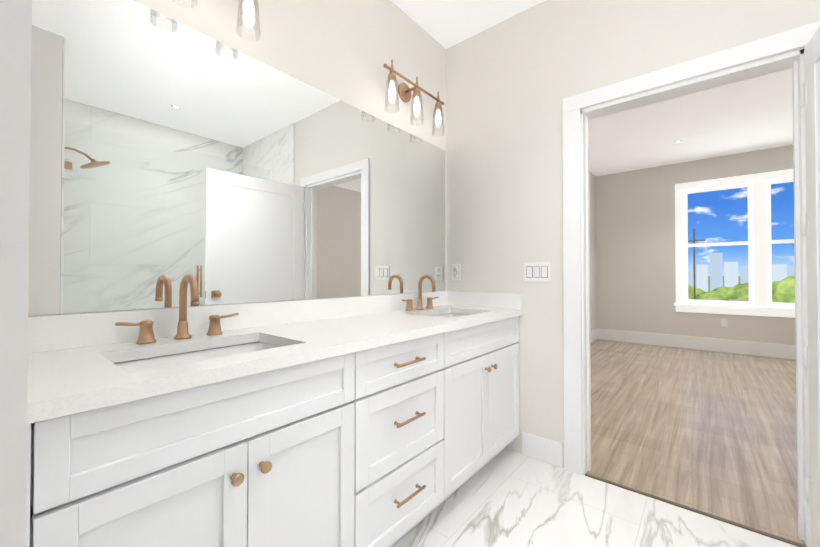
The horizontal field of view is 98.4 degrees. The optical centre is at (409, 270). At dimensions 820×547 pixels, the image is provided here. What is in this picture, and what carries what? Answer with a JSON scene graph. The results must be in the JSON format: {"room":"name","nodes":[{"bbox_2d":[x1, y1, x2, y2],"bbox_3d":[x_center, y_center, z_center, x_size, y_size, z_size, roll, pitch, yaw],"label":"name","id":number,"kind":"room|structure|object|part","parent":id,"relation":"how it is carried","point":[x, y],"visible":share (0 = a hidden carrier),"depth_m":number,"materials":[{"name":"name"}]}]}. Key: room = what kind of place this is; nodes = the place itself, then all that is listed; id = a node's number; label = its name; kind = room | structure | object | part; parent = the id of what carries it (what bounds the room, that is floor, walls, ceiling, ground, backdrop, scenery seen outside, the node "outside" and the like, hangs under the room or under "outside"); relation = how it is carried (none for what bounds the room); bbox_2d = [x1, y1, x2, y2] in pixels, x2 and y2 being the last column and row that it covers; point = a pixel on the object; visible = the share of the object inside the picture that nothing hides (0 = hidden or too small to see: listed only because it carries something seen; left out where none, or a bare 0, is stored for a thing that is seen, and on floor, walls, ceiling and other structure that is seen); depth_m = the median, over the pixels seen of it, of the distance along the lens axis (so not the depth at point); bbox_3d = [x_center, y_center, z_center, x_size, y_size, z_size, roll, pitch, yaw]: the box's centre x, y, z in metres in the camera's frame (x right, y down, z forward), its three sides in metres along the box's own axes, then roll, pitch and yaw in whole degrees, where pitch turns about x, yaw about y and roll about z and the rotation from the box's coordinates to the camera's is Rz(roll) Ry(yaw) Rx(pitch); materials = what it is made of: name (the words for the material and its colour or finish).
{"room":"bathroom","nodes":[
{"label":"bathroom","id":0,"kind":"room"},
{"bbox_2d":[0,0,31,546],"bbox_3d":[-0.742,-0.355,0.399,1.250,2.950,0.362,-1,-1,40],"label":"wall","id":1,"kind":"structure","parent":0,"point":[15,62],"depth_m":0.13,"materials":[{"name":"white paint"}]},
{"bbox_2d":[28,0,596,330],"bbox_3d":[0.698,-0.323,3.205,0.120,2.950,8.120,-1,-1,40],"label":"wall","id":2,"kind":"structure","parent":0,"point":[344,50],"depth_m":1.89,"materials":[{"name":"white paint"}]},
{"bbox_2d":[171,0,260,40],"bbox_3d":[-0.789,-1.058,1.212,0.146,0.285,0.581,-1,-1,40],"label":"sconce","id":3,"kind":"object","parent":2,"relation":"attached to","point":[248,8],"visible":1,"depth_m":1.37,"materials":[{"name":"glass"}]},
{"bbox_2d":[28,0,444,315],"bbox_3d":[-0.424,-0.376,1.752,0.007,1.018,2.120,-1,-1,40],"label":"mirror","id":4,"kind":"object","parent":2,"relation":"attached to","point":[167,154],"visible":1,"depth_m":1.31,"materials":[{"name":"silver metal"}]},
{"bbox_2d":[383,60,444,136],"bbox_3d":[0.019,-1.047,2.185,0.146,0.285,0.581,-1,-1,40],"label":"sconce","id":5,"kind":"object","parent":2,"relation":"attached to","point":[403,90],"visible":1,"depth_m":2.17,"materials":[{"name":"gold metal"}]},
{"bbox_2d":[590,328,597,342],"bbox_3d":[1.808,1.072,4.420,0.013,0.190,4.567,-1,-1,40],"label":"baseboard","id":6,"kind":"structure","parent":2,"relation":"attached to","point":[594,333],"depth_m":5.94,"materials":[{"name":"white wood"}]},
{"bbox_2d":[391,0,544,48],"bbox_3d":[0.458,-1.761,0.334,3.440,0.200,3.370,-1,-1,40],"label":"ceiling","id":7,"kind":"structure","parent":0,"point":[446,24],"depth_m":2.26,"materials":[{"name":"white paint"}]},
{"bbox_2d":[393,339,804,546],"bbox_3d":[2.314,1.167,1.846,4.320,0.060,8.120,-1,-1,40],"label":"floor","id":8,"kind":"structure","parent":0,"point":[713,433],"depth_m":2.00,"materials":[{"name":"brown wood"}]},
{"bbox_2d":[25,291,522,546],"bbox_3d":[-0.194,0.633,1.564,0.584,1.000,2.142,-1,-1,40],"label":"bathroom vanity","id":9,"kind":"object","parent":8,"relation":"on","point":[29,488],"depth_m":1.14,"materials":[{"name":"white wood"}]},
{"bbox_2d":[115,274,238,343],"bbox_3d":[-0.736,0.119,1.174,0.145,0.218,0.365,-1,-1,40],"label":"faucet","id":10,"kind":"object","parent":9,"relation":"on","point":[146,334],"visible":1,"depth_m":1.19,"materials":[{"name":"gold metal"}]},
{"bbox_2d":[33,352,354,513],"bbox_3d":[-0.425,0.346,0.902,0.021,0.159,0.732,-1,-1,40],"label":"drawer","id":11,"kind":"object","parent":9,"relation":"on","point":[80,455],"visible":0.83,"depth_m":0.77,"materials":[{"name":"white wood"}]},
{"bbox_2d":[115,343,278,372],"bbox_3d":[-0.595,0.331,1.054,0.326,0.131,0.476,-1,-1,40],"label":"sink","id":12,"kind":"object","parent":9,"relation":"in","point":[144,364],"visible":0.02,"depth_m":1.16,"materials":[{"name":"white ceramic"}]},
{"bbox_3d":[-0.422,0.505,0.862,0.032,0.030,0.030,-1,-1,40],"label":"vanity knob","id":13,"kind":"part","parent":9,"relation":"part of","materials":[{"name":"gold metal"}]},
{"bbox_3d":[-0.376,0.506,0.917,0.032,0.030,0.030,-1,-1,40],"label":"vanity knob","id":14,"kind":"part","parent":9,"relation":"part of","materials":[{"name":"gold metal"}]},
{"bbox_3d":[-0.199,0.200,1.573,0.572,0.134,2.142,-1,-1,40],"label":"bathroom vanity top","id":15,"kind":"part","parent":9,"relation":"part of","materials":[{"name":"white stone"}]},
{"bbox_3d":[-0.023,0.591,1.384,0.021,0.300,0.518,-1,-1,40],"label":"bathroom vanity drawer","id":16,"kind":"part","parent":9,"relation":"part of","materials":[{"name":"white wood"}]},
{"bbox_3d":[-0.023,0.882,1.381,0.021,0.262,0.518,-1,-1,40],"label":"bathroom vanity drawer","id":17,"kind":"part","parent":9,"relation":"part of","materials":[{"name":"white wood"}]},
{"bbox_3d":[-0.023,0.352,1.387,0.021,0.159,0.518,-1,-1,40],"label":"bathroom vanity drawer","id":18,"kind":"part","parent":9,"relation":"part of","materials":[{"name":"white wood"}]},
{"bbox_3d":[-0.001,0.351,1.369,0.034,0.015,0.172,-1,-1,40],"label":"bathroom vanity handle","id":19,"kind":"part","parent":9,"relation":"part of","materials":[{"name":"gold metal"}]},
{"bbox_3d":[-0.001,0.571,1.367,0.034,0.015,0.172,-1,-1,40],"label":"bathroom vanity handle","id":20,"kind":"part","parent":9,"relation":"part of","materials":[{"name":"gold metal"}]},
{"bbox_3d":[-0.001,0.862,1.363,0.034,0.015,0.172,-1,-1,40],"label":"bathroom vanity handle","id":21,"kind":"part","parent":9,"relation":"part of","materials":[{"name":"gold metal"}]},
{"bbox_2d":[402,274,438,310],"bbox_3d":[0.098,0.130,2.178,0.145,0.218,0.365,-1,-1,40],"label":"faucet","id":22,"kind":"object","parent":9,"relation":"on","point":[409,306],"visible":1,"depth_m":2.19,"materials":[{"name":"gold metal"}]},
{"bbox_2d":[436,314,465,317],"bbox_3d":[0.239,0.343,2.058,0.326,0.131,0.476,-1,-1,40],"label":"sink","id":23,"kind":"object","parent":9,"relation":"in","point":[451,315],"visible":0.02,"depth_m":2.31,"materials":[{"name":"white ceramic"}]},
{"bbox_3d":[0.412,0.358,1.910,0.021,0.159,0.832,-1,-1,40],"label":"bathroom vanity drawer","id":24,"kind":"part","parent":9,"relation":"part of","materials":[{"name":"white wood"}]},
{"bbox_2d":[585,473,805,546],"bbox_3d":[1.299,1.133,1.713,0.832,0.005,0.022,-1,-1,40],"label":"threshold","id":25,"kind":"object","parent":8,"relation":"on","point":[707,514],"depth_m":1.65,"materials":[{"name":"brown"}]},
{"bbox_2d":[446,0,819,466],"bbox_3d":[1.581,-0.342,1.576,3.320,2.950,0.120,-1,-1,40],"label":"wall","id":26,"kind":"structure","parent":0,"point":[512,82],"depth_m":2.16,"materials":[{"name":"white paint"}]},
{"bbox_2d":[452,264,459,280],"bbox_3d":[0.328,0.009,2.528,0.071,0.118,0.008,-1,-1,40],"label":"electrical outlet plate","id":27,"kind":"object","parent":26,"relation":"attached to","point":[455,272],"visible":1,"depth_m":2.52,"materials":[{"name":"white plastic"}]},
{"bbox_2d":[524,262,550,281],"bbox_3d":[0.773,0.005,2.157,0.163,0.118,0.008,-1,-1,40],"label":"switch plate","id":28,"kind":"object","parent":26,"relation":"attached to","point":[537,271],"visible":1,"depth_m":2.15,"materials":[{"name":"white plastic"}]},
{"bbox_2d":[522,432,562,467],"bbox_3d":[0.234,1.051,0.526,1.429,0.140,3.189,-1,-1,40],"label":"baseboard","id":29,"kind":"structure","parent":26,"relation":"attached to","point":[549,451],"depth_m":2.12,"materials":[{"name":"white wood"}]},
{"bbox_2d":[562,21,819,474],"bbox_3d":[1.338,0.066,1.772,1.050,2.140,0.156,-1,-1,40],"label":"trim","id":30,"kind":"structure","parent":26,"relation":"attached to","point":[778,43],"depth_m":2.00,"materials":[{"name":"white wood"}]},
{"bbox_2d":[581,49,810,546],"bbox_3d":[1.338,0.111,1.772,0.870,2.050,0.122,-1,-1,40],"label":"door frame","id":31,"kind":"structure","parent":26,"relation":"attached to","point":[794,61],"depth_m":1.53,"materials":[{"name":"white wood"}]},
{"bbox_2d":[800,25,819,546],"bbox_3d":[1.355,0.107,1.053,0.183,2.024,0.928,0,-1,36],"label":"door","id":32,"kind":"structure","parent":26,"relation":"in","point":[812,104],"depth_m":1.37,"materials":[{"name":"white wood"}]},
{"bbox_3d":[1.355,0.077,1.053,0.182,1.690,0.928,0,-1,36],"label":"door knob","id":33,"kind":"part","parent":32,"relation":"part of","materials":[{"name":"white wood"}]},
{"bbox_2d":[589,68,792,175],"bbox_3d":[3.390,-1.763,3.177,4.320,0.130,4.750,-1,-1,40],"label":"ceiling","id":34,"kind":"structure","parent":0,"point":[753,114],"depth_m":4.16,"materials":[{"name":"white paint"}]},
{"bbox_2d":[596,145,795,344],"bbox_3d":[4.870,-0.302,4.941,4.080,2.950,0.120,-1,-1,40],"label":"wall","id":35,"kind":"structure","parent":0,"point":[635,254],"depth_m":5.66,"materials":[{"name":"white paint"}]},
{"bbox_2d":[598,328,795,359],"bbox_3d":[4.826,1.077,4.871,4.020,0.190,0.016,-1,-1,40],"label":"baseboard","id":36,"kind":"structure","parent":35,"relation":"attached to","point":[782,351],"depth_m":5.25,"materials":[{"name":"white wood"}]},
{"bbox_2d":[721,319,726,326],"bbox_3d":[4.541,0.747,5.119,0.070,0.115,0.005,-1,-1,40],"label":"outlet","id":37,"kind":"object","parent":35,"relation":"attached to","point":[723,322],"visible":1,"depth_m":5.12,"materials":[{"name":"white plastic"}]},
{"bbox_2d":[674,169,794,317],"bbox_3d":[4.854,-0.365,4.922,1.900,1.965,0.170,-1,-1,40],"label":"window","id":38,"kind":"structure","parent":35,"relation":"in","point":[760,307],"depth_m":4.97,"materials":[{"name":"white wood"}]},
{"label":"outside","id":39,"kind":"structure","parent":0,"visible":0},
{"bbox_2d":[687,182,794,291],"bbox_3d":[49.412,-7.301,50.108,65.000,42.000,0.001,-1,-1,40],"label":"sky","id":40,"kind":"structure","parent":39,"point":[713,208],"depth_m":51.90,"materials":[{"name":"blue"}]},
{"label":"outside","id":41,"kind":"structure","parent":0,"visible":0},
{"bbox_2d":[688,229,705,299],"bbox_3d":[10.983,4.324,13.641,0.700,11.900,0.056,-1,-1,40],"label":"pole","id":42,"kind":"object","parent":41,"point":[693,240],"depth_m":13.67,"materials":[{"name":"brown wood"}]},
{"bbox_2d":[729,299,748,300],"bbox_3d":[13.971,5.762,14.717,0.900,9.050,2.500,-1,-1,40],"label":"house","id":43,"kind":"structure","parent":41,"point":[738,299],"depth_m":15.36,"materials":[{"name":"white"}]},
{"bbox_2d":[688,253,794,291],"bbox_3d":[43.146,4.623,43.473,38.341,13.998,2.000,-1,-1,40],"label":"city buildings","id":44,"kind":"structure","parent":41,"point":[784,271],"depth_m":45.12},
{"bbox_2d":[688,275,794,302],"bbox_3d":[18.388,2.279,19.690,16.656,4.224,6.993,-1,-1,40],"label":"trees","id":45,"kind":"object","parent":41,"point":[741,291],"depth_m":18.13,"materials":[{"name":"green plant"}]}
]}

